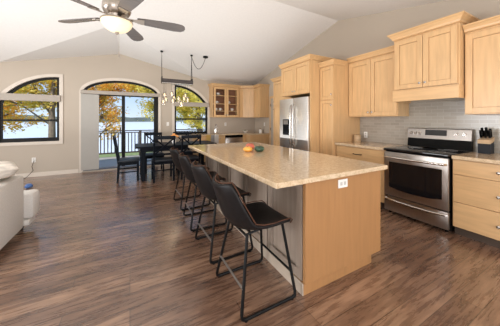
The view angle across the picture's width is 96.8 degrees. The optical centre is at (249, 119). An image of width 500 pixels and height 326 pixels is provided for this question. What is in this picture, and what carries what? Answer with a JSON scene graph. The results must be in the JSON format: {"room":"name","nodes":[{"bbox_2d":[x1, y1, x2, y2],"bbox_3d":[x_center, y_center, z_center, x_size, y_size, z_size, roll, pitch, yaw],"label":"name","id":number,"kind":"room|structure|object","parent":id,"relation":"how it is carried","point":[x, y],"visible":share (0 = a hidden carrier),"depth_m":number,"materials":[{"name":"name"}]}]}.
{"room":"kitchen","nodes":[
{"label":"kitchen","id":0,"kind":"room"},
{"bbox_2d":[0,54,254,173],"bbox_3d":[-4.040,-0.233,5.915,9.520,3.155,0.150,0,0,-28],"label":"wall","id":1,"kind":"structure","parent":0,"point":[76,71],"depth_m":5.63,"materials":[{"name":"beige paint"}]},
{"bbox_2d":[0,77,58,142],"bbox_3d":[-5.197,-0.270,5.270,1.064,1.564,0.055,0,0,-28],"label":"window","id":2,"kind":"structure","parent":1,"relation":"in","point":[2,140],"depth_m":5.23,"materials":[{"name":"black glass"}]},
{"bbox_2d":[0,93,60,101],"bbox_3d":[-5.159,-0.525,5.169,1.160,0.160,0.051,0,0,-28],"label":"roller shade","id":3,"kind":"object","parent":2,"relation":"attached to","point":[3,96],"visible":1,"depth_m":5.16,"materials":[{"name":"beige fabric"}]},
{"bbox_2d":[0,74,62,145],"bbox_3d":[-5.164,-0.271,5.209,1.214,1.716,0.021,0,0,-28],"label":"trim","id":4,"kind":"structure","parent":1,"relation":"attached to","point":[60,76],"depth_m":5.36,"materials":[{"name":"beige paint"}]},
{"bbox_2d":[13,169,78,177],"bbox_3d":[-6.265,1.294,4.617,4.330,0.099,0.015,0,0,-28],"label":"baseboard","id":5,"kind":"structure","parent":1,"relation":"attached to","point":[37,174],"depth_m":5.37,"materials":[{"name":"beige paint"}]},
{"bbox_2d":[81,94,98,170],"bbox_3d":[-4.124,0.310,5.724,0.380,1.950,0.022,0,0,-28],"label":"vertical blind","id":6,"kind":"object","parent":1,"relation":"attached to","point":[89,102],"visible":1,"depth_m":5.71,"materials":[{"name":"grey fabric"}]},
{"bbox_2d":[79,78,160,172],"bbox_3d":[-3.493,0.120,6.113,1.944,2.534,0.021,0,0,-28],"label":"trim","id":7,"kind":"structure","parent":1,"relation":"attached to","point":[104,79],"depth_m":5.94,"materials":[{"name":"beige paint"}]},
{"bbox_2d":[83,81,157,170],"bbox_3d":[-3.529,0.121,6.180,1.794,2.386,0.130,0,0,-28],"label":"door","id":8,"kind":"structure","parent":1,"relation":"in","point":[106,82],"depth_m":6.17,"materials":[{"name":"metal"}]},
{"bbox_2d":[81,90,159,96],"bbox_3d":[-3.475,-0.723,6.080,1.870,0.095,0.051,0,0,-28],"label":"roller shade","id":9,"kind":"object","parent":1,"relation":"attached to","point":[82,91],"visible":1,"depth_m":6.01,"materials":[{"name":"beige fabric"}]},
{"bbox_2d":[175,85,206,134],"bbox_3d":[-1.872,-0.305,7.068,1.034,1.534,0.055,0,0,-28],"label":"window","id":10,"kind":"structure","parent":1,"relation":"in","point":[193,92],"depth_m":7.08,"materials":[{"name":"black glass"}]},
{"bbox_2d":[174,102,208,106],"bbox_3d":[-1.817,-0.487,6.976,1.100,0.135,0.051,0,0,-28],"label":"roller shade","id":11,"kind":"object","parent":10,"relation":"attached to","point":[187,104],"visible":1,"depth_m":6.94,"materials":[{"name":"beige fabric"}]},
{"bbox_2d":[172,84,209,137],"bbox_3d":[-1.839,-0.306,7.007,1.184,1.686,0.021,0,0,-28],"label":"trim","id":12,"kind":"structure","parent":1,"relation":"attached to","point":[173,86],"depth_m":6.75,"materials":[{"name":"beige paint"}]},
{"bbox_2d":[208,83,239,117],"bbox_3d":[-0.851,-0.621,7.329,1.005,1.071,0.394,0,0,-28],"label":"upper cabinet","id":13,"kind":"object","parent":1,"relation":"attached to","point":[228,92],"visible":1,"depth_m":7.38,"materials":[{"name":"brown wood"}]},
{"bbox_2d":[238,86,256,117],"bbox_3d":[-0.024,-0.620,7.677,0.769,1.070,0.568,0,0,-28],"label":"upper cabinet","id":14,"kind":"object","parent":1,"relation":"attached to","point":[246,92],"visible":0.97,"depth_m":7.48,"materials":[{"name":"brown wood"}]},
{"bbox_2d":[0,0,445,84],"bbox_3d":[-1.757,-1.549,1.693,9.520,1.502,9.450,0,0,-28],"label":"ceiling","id":15,"kind":"structure","parent":0,"point":[243,41],"depth_m":4.60,"materials":[{"name":"white paint"}]},
{"bbox_2d":[58,0,184,57],"bbox_3d":[-1.400,-1.358,2.442,1.340,1.365,1.384,0,0,-28],"label":"ceiling fan","id":16,"kind":"object","parent":15,"relation":"hanging from","point":[114,19],"visible":1,"depth_m":2.36,"materials":[{"name":"silver metal"}]},
{"bbox_2d":[160,50,207,104],"bbox_3d":[-1.601,-0.980,5.500,1.155,1.320,0.194,0,0,-28],"label":"chandelier","id":17,"kind":"object","parent":15,"relation":"hanging from","point":[164,81],"visible":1,"depth_m":5.37,"materials":[{"name":"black metal"}]},
{"bbox_2d":[0,164,499,325],"bbox_3d":[-1.762,1.405,1.702,9.720,0.120,9.670,0,0,-28],"label":"floor","id":18,"kind":"structure","parent":0,"point":[97,250],"depth_m":1.96,"materials":[{"name":"brown wood"}]},
{"bbox_2d":[0,175,39,249],"bbox_3d":[-3.397,0.945,1.952,2.080,0.800,1.005,0,0,-28],"label":"sofa","id":19,"kind":"object","parent":18,"relation":"on","point":[19,207],"visible":0.98,"depth_m":2.42,"materials":[{"name":"white fabric"}]},
{"bbox_2d":[0,161,18,178],"bbox_3d":[-2.723,0.533,2.302,0.458,0.206,0.440,0,0,42],"label":"throw pillow","id":20,"kind":"object","parent":19,"relation":"on","point":[7,168],"visible":1,"depth_m":2.27,"materials":[{"name":"white fabric"}]},
{"bbox_2d":[24,189,39,218],"bbox_3d":[-2.782,1.035,2.723,0.265,0.310,0.233,0,0,-28],"label":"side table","id":21,"kind":"object","parent":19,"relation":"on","point":[31,197],"depth_m":2.69,"materials":[{"name":"white fabric"}]},
{"bbox_2d":[24,183,32,187],"bbox_3d":[-4.361,1.300,4.383,0.121,0.089,0.126,0,0,-28],"label":"toy","id":22,"kind":"object","parent":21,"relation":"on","point":[29,185],"visible":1,"depth_m":4.35,"materials":[{"name":"blue plastic"}]},
{"bbox_2d":[112,135,139,182],"bbox_3d":[-2.779,0.844,5.000,0.522,1.002,0.450,0,0,-28],"label":"dining chair","id":23,"kind":"object","parent":18,"relation":"on","point":[123,161],"visible":1,"depth_m":4.86,"materials":[{"name":"blue paint"}]},
{"bbox_2d":[144,132,163,173],"bbox_3d":[-2.533,0.844,5.862,0.450,1.002,0.522,0,0,-28],"label":"dining chair","id":24,"kind":"object","parent":18,"relation":"on","point":[149,155],"visible":0.53,"depth_m":5.94,"materials":[{"name":"blue paint"}]},
{"bbox_2d":[151,136,174,182],"bbox_3d":[-1.951,0.844,4.986,0.450,1.002,0.522,0,0,-28],"label":"dining chair","id":25,"kind":"object","parent":18,"relation":"on","point":[159,160],"visible":0.93,"depth_m":4.83,"materials":[{"name":"blue paint"}]},
{"bbox_2d":[135,140,216,181],"bbox_3d":[-1.842,0.964,5.552,1.840,0.762,0.800,0,0,-28],"label":"dining table","id":26,"kind":"object","parent":18,"relation":"on","point":[143,147],"visible":0.59,"depth_m":5.11,"materials":[{"name":"black wood"}]},
{"bbox_2d":[173,132,192,170],"bbox_3d":[-1.882,0.844,6.214,0.450,1.002,0.522,0,0,-28],"label":"dining chair","id":27,"kind":"object","parent":18,"relation":"on","point":[176,133],"visible":0.37,"depth_m":6.35,"materials":[{"name":"blue paint"}]},
{"bbox_2d":[178,135,200,179],"bbox_3d":[-1.446,0.844,5.271,0.450,1.002,0.522,0,0,-28],"label":"dining chair","id":28,"kind":"object","parent":18,"relation":"on","point":[192,158],"visible":0.41,"depth_m":5.10,"materials":[{"name":"blue paint"}]},
{"bbox_2d":[170,147,209,210],"bbox_3d":[-0.990,0.888,3.578,0.572,0.914,0.510,0,0,-30],"label":"bar stool","id":29,"kind":"object","parent":18,"relation":"on","point":[174,153],"visible":0.51,"depth_m":3.39,"materials":[{"name":"leather"}]},
{"bbox_2d":[192,136,205,164],"bbox_3d":[-1.445,0.907,6.856,0.498,0.873,0.659,0,0,-28],"label":"base cabinet","id":30,"kind":"object","parent":18,"relation":"on","point":[203,138],"visible":0.09,"depth_m":6.58,"materials":[{"name":"brown wood"}]},
{"bbox_2d":[178,152,226,231],"bbox_3d":[-0.656,0.888,2.961,0.572,0.914,0.510,0,0,-26],"label":"bar stool","id":31,"kind":"object","parent":18,"relation":"on","point":[185,164],"visible":0.59,"depth_m":2.77,"materials":[{"name":"leather"}]},
{"bbox_2d":[214,135,224,143],"bbox_3d":[-1.062,0.907,7.063,0.358,0.873,0.659,0,0,-28],"label":"base cabinet","id":32,"kind":"object","parent":18,"relation":"on","point":[221,137],"visible":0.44,"depth_m":6.83,"materials":[{"name":"brown wood"}]},
{"bbox_2d":[191,160,252,264],"bbox_3d":[-0.332,0.888,2.360,0.572,0.914,0.510,0,0,-30],"label":"bar stool","id":33,"kind":"object","parent":18,"relation":"on","point":[203,181],"visible":0.74,"depth_m":2.17,"materials":[{"name":"leather"}]},
{"bbox_2d":[225,135,242,142],"bbox_3d":[-0.641,0.908,7.303,0.600,0.871,0.622,0,0,-28],"label":"dishwasher","id":34,"kind":"object","parent":18,"relation":"on","point":[228,138],"visible":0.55,"depth_m":7.03,"materials":[{"name":"silver metal"}]},
{"bbox_2d":[212,173,295,322],"bbox_3d":[-0.011,0.888,1.768,0.572,0.914,0.510,0,0,-28],"label":"bar stool","id":35,"kind":"object","parent":18,"relation":"on","point":[256,216],"visible":1,"depth_m":1.62,"materials":[{"name":"grey leather"}]},
{"bbox_2d":[246,134,268,143],"bbox_3d":[0.099,0.908,7.531,0.698,0.872,0.939,0,0,-28],"label":"base cabinet","id":36,"kind":"object","parent":18,"relation":"on","point":[264,139],"visible":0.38,"depth_m":7.13,"materials":[{"name":"brown wood"}]},
{"bbox_2d":[192,132,268,135],"bbox_3d":[-0.602,0.451,7.145,2.298,0.038,0.953,0,0,-28],"label":"countertop","id":37,"kind":"structure","parent":36,"relation":"on","point":[232,133],"depth_m":7.10,"materials":[{"name":"beige stone"}]},
{"bbox_2d":[215,135,218,143],"bbox_3d":[-1.003,0.667,6.670,0.130,0.455,0.021,0,0,-32],"label":"dish towel","id":38,"kind":"object","parent":37,"relation":"hanging from","point":[216,136],"visible":0.44,"depth_m":6.68,"materials":[{"name":"white fabric"}]},
{"bbox_2d":[270,76,290,145],"bbox_3d":[1.058,0.132,5.700,0.754,2.425,0.809,0,0,-28],"label":"tall cabinet","id":39,"kind":"object","parent":18,"relation":"on","point":[277,97],"visible":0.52,"depth_m":5.71,"materials":[{"name":"brown wood"}]},
{"bbox_2d":[206,156,379,295],"bbox_3d":[0.231,0.908,3.009,0.955,0.871,2.527,0,0,-28],"label":"kitchen island","id":40,"kind":"object","parent":18,"relation":"on","point":[333,232],"visible":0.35,"depth_m":1.88,"materials":[{"name":"brown wood"}]},
{"bbox_2d":[188,142,387,188],"bbox_3d":[0.131,0.451,2.954,1.296,0.039,2.597,0,0,-28],"label":"island countertop","id":41,"kind":"structure","parent":40,"relation":"on","point":[277,167],"depth_m":2.15,"materials":[{"name":"beige stone"}]},
{"bbox_2d":[243,145,251,151],"bbox_3d":[-0.029,0.385,3.008,0.122,0.088,0.122,0,0,-6],"label":"gourd","id":42,"kind":"object","parent":41,"relation":"on","point":[247,148],"visible":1,"depth_m":2.96,"materials":[{"name":"yellow food"}]},
{"bbox_2d":[254,144,263,151],"bbox_3d":[0.127,0.381,3.024,0.137,0.098,0.132,0,0,-28],"label":"gourd","id":43,"kind":"object","parent":41,"relation":"on","point":[259,148],"visible":1,"depth_m":2.98,"materials":[{"name":"green food"}]},
{"bbox_2d":[338,178,347,188],"bbox_3d":[0.781,0.533,1.866,0.114,0.070,0.008,0,0,-28],"label":"outlet","id":44,"kind":"object","parent":40,"relation":"attached to","point":[342,183],"visible":1,"depth_m":1.86,"materials":[{"name":"white plastic"}]},
{"bbox_2d":[280,96,309,150],"bbox_3d":[1.291,0.435,4.866,1.039,1.780,0.919,0,0,-28],"label":"refrigerator","id":45,"kind":"object","parent":18,"relation":"on","point":[294,112],"visible":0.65,"depth_m":4.57,"materials":[{"name":"silver metal"}]},
{"bbox_2d":[278,54,345,152],"bbox_3d":[1.343,0.049,4.862,1.048,2.590,1.010,0,0,-28],"label":"tall cabinet","id":46,"kind":"object","parent":18,"relation":"on","point":[300,77],"visible":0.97,"depth_m":4.34,"materials":[{"name":"brown wood"}]},
{"bbox_2d":[318,59,359,155],"bbox_3d":[1.762,0.121,4.340,0.808,2.445,0.388,0,0,-28],"label":"tall cabinet","id":47,"kind":"object","parent":18,"relation":"on","point":[336,125],"visible":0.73,"depth_m":4.18,"materials":[{"name":"brown wood"}]},
{"bbox_2d":[336,145,387,209],"bbox_3d":[2.076,0.898,3.838,0.734,0.892,0.893,0,0,-28],"label":"base cabinet","id":48,"kind":"object","parent":18,"relation":"on","point":[363,154],"visible":0.14,"depth_m":3.53,"materials":[{"name":"brown wood"}]},
{"bbox_2d":[335,141,406,149],"bbox_3d":[2.076,0.431,3.838,0.713,0.038,0.887,0,0,-28],"label":"countertop","id":49,"kind":"structure","parent":48,"relation":"on","point":[363,144],"depth_m":3.74,"materials":[{"name":"beige stone"}]},
{"bbox_2d":[354,134,360,141],"bbox_3d":[2.039,0.345,4.218,0.126,0.133,0.126,0,0,-28],"label":"canister","id":50,"kind":"object","parent":49,"relation":"on","point":[357,138],"visible":1,"depth_m":4.17,"materials":[{"name":"brown wood"}]},
{"bbox_2d":[384,128,472,231],"bbox_3d":[2.427,0.735,3.079,0.774,1.220,0.760,0,0,-28],"label":"range","id":51,"kind":"object","parent":18,"relation":"on","point":[418,178],"visible":0.95,"depth_m":2.93,"materials":[{"name":"silver metal"}]},
{"bbox_2d":[384,145,472,156],"bbox_3d":[2.453,0.423,3.093,0.715,0.031,0.760,0,0,-28],"label":"cooktop","id":52,"kind":"object","parent":51,"relation":"in","point":[415,150],"depth_m":2.98,"materials":[{"name":"black glass"}]},
{"bbox_2d":[453,159,499,248],"bbox_3d":[2.840,0.898,2.428,0.729,0.892,0.758,0,0,-28],"label":"base cabinet","id":53,"kind":"object","parent":18,"relation":"on","point":[476,185],"visible":1,"depth_m":2.42,"materials":[{"name":"brown wood"}]},
{"bbox_2d":[451,151,499,163],"bbox_3d":[2.865,0.431,2.379,0.713,0.038,0.860,0,0,-28],"label":"countertop","id":54,"kind":"structure","parent":53,"relation":"on","point":[494,158],"depth_m":2.51,"materials":[{"name":"beige stone"}]},
{"bbox_2d":[477,137,494,153],"bbox_3d":[2.925,0.311,2.753,0.139,0.200,0.114,0,0,-28],"label":"knife block","id":55,"kind":"object","parent":54,"relation":"on","point":[485,146],"visible":0.96,"depth_m":2.72,"materials":[{"name":"wood"}]},
{"bbox_2d":[255,0,499,151],"bbox_3d":[2.461,-0.417,4.059,0.150,3.525,9.600,0,0,-28],"label":"wall","id":56,"kind":"structure","parent":0,"point":[346,38],"depth_m":4.17,"materials":[{"name":"beige paint"}]},
{"bbox_2d":[253,84,269,117],"bbox_3d":[0.364,-0.621,7.352,0.404,1.071,0.474,0,0,-28],"label":"upper cabinet","id":57,"kind":"object","parent":56,"relation":"attached to","point":[261,91],"visible":1,"depth_m":7.22,"materials":[{"name":"brown wood"}]},
{"bbox_2d":[270,96,272,144],"bbox_3d":[0.868,0.289,6.824,0.019,2.108,0.940,0,0,-28],"label":"trim","id":58,"kind":"structure","parent":56,"relation":"attached to","point":[270,96],"depth_m":7.18,"materials":[{"name":"brown wood"}]},
{"bbox_2d":[270,98,273,144],"bbox_3d":[0.830,0.328,6.809,0.098,2.025,0.790,0,0,-28],"label":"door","id":59,"kind":"structure","parent":56,"relation":"in","point":[271,104],"depth_m":7.11,"materials":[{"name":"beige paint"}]},
{"bbox_2d":[346,45,408,116],"bbox_3d":[2.218,-0.613,3.922,0.404,1.106,0.884,0,0,-28],"label":"upper cabinet","id":60,"kind":"object","parent":56,"relation":"attached to","point":[371,74],"visible":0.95,"depth_m":3.80,"materials":[{"name":"brown wood"}]},
{"bbox_2d":[360,100,499,152],"bbox_3d":[2.811,0.068,3.242,0.009,0.686,2.630,0,0,-28],"label":"backsplash","id":61,"kind":"structure","parent":56,"relation":"attached to","point":[439,114],"depth_m":3.38,"materials":[{"name":"grey tile"}]},
{"bbox_2d":[387,11,479,102],"bbox_3d":[2.560,-0.788,3.157,0.530,1.026,0.900,0,0,-28],"label":"upper cabinet","id":62,"kind":"object","parent":56,"relation":"attached to","point":[429,57],"visible":0.94,"depth_m":2.97,"materials":[{"name":"brown wood"}]},
{"bbox_2d":[392,84,464,102],"bbox_3d":[2.575,-0.357,3.166,0.494,0.164,0.788,0,0,-28],"label":"hood","id":63,"kind":"object","parent":62,"relation":"attached to","point":[438,91],"depth_m":2.98,"materials":[{"name":"brown wood"}]},
{"bbox_2d":[462,15,499,114],"bbox_3d":[2.958,-0.621,2.554,0.404,1.101,0.654,0,0,-28],"label":"upper cabinet","id":64,"kind":"object","parent":56,"relation":"attached to","point":[482,37],"visible":1,"depth_m":2.63,"materials":[{"name":"brown wood"}]},
{"label":"outside","id":65,"kind":"structure","parent":0,"visible":0},
{"bbox_2d":[99,155,150,167],"bbox_3d":[-2.628,1.440,8.225,7.200,0.130,2.530,0,0,-28],"label":"deck","id":66,"kind":"object","parent":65,"point":[104,161],"depth_m":7.36,"materials":[{"name":"grey wood"}]},
{"bbox_2d":[99,129,204,155],"bbox_3d":[-3.203,0.880,9.182,7.290,0.990,0.090,0,0,-28],"label":"deck railing","id":67,"kind":"object","parent":66,"relation":"on","point":[140,132],"visible":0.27,"depth_m":8.41,"materials":[{"name":"black metal"}]},
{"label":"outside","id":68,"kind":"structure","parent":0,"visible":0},
{"bbox_2d":[9,114,204,121],"bbox_3d":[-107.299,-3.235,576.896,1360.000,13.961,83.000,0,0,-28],"label":"shore","id":69,"kind":"structure","parent":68,"point":[127,119],"depth_m":465.23,"materials":[{"name":"plant"}]},
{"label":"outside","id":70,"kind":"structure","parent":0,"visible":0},
{"bbox_2d":[3,122,204,152],"bbox_3d":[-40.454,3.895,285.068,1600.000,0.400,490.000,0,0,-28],"label":"lake","id":71,"kind":"structure","parent":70,"point":[34,131],"depth_m":71.33,"materials":[{"name":"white liquid"}]},
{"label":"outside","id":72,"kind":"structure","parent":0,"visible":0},
{"bbox_2d":[99,152,148,157],"bbox_3d":[-9.346,2.946,17.285,80.000,2.191,24.700,0,0,-28],"label":"lawn","id":73,"kind":"structure","parent":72,"point":[135,153],"depth_m":21.91,"materials":[{"name":"green plant"}]},
{"bbox_2d":[3,88,48,133],"bbox_3d":[-12.598,-0.256,10.458,4.026,5.727,3.719,0,0,-9],"label":"tree","id":74,"kind":"object","parent":73,"relation":"on","point":[6,115],"visible":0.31,"depth_m":11.05,"materials":[{"name":"orange plant"}]},
{"bbox_2d":[3,80,106,136],"bbox_3d":[-9.727,-0.300,10.293,4.742,5.474,3.313,0,0,-11],"label":"tree","id":75,"kind":"object","parent":73,"relation":"on","point":[50,107],"visible":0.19,"depth_m":10.08,"materials":[{"name":"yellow plant"}]},
{"bbox_2d":[89,83,143,140],"bbox_3d":[-7.298,-0.086,11.431,3.972,5.082,2.692,0,0,-28],"label":"tree","id":76,"kind":"object","parent":73,"relation":"on","point":[107,115],"visible":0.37,"depth_m":11.47,"materials":[{"name":"orange plant"}]},
{"bbox_2d":[122,84,191,121],"bbox_3d":[-4.876,-0.192,12.566,4.196,5.275,2.750,0,0,-35],"label":"tree","id":77,"kind":"object","parent":73,"relation":"on","point":[150,106],"visible":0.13,"depth_m":12.21,"materials":[{"name":"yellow plant"}]},
{"bbox_2d":[176,87,204,131],"bbox_3d":[-3.075,-0.066,13.742,3.610,5.034,3.616,0,0,-37],"label":"tree","id":78,"kind":"object","parent":73,"relation":"on","point":[197,124],"visible":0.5,"depth_m":13.31,"materials":[{"name":"green plant"}]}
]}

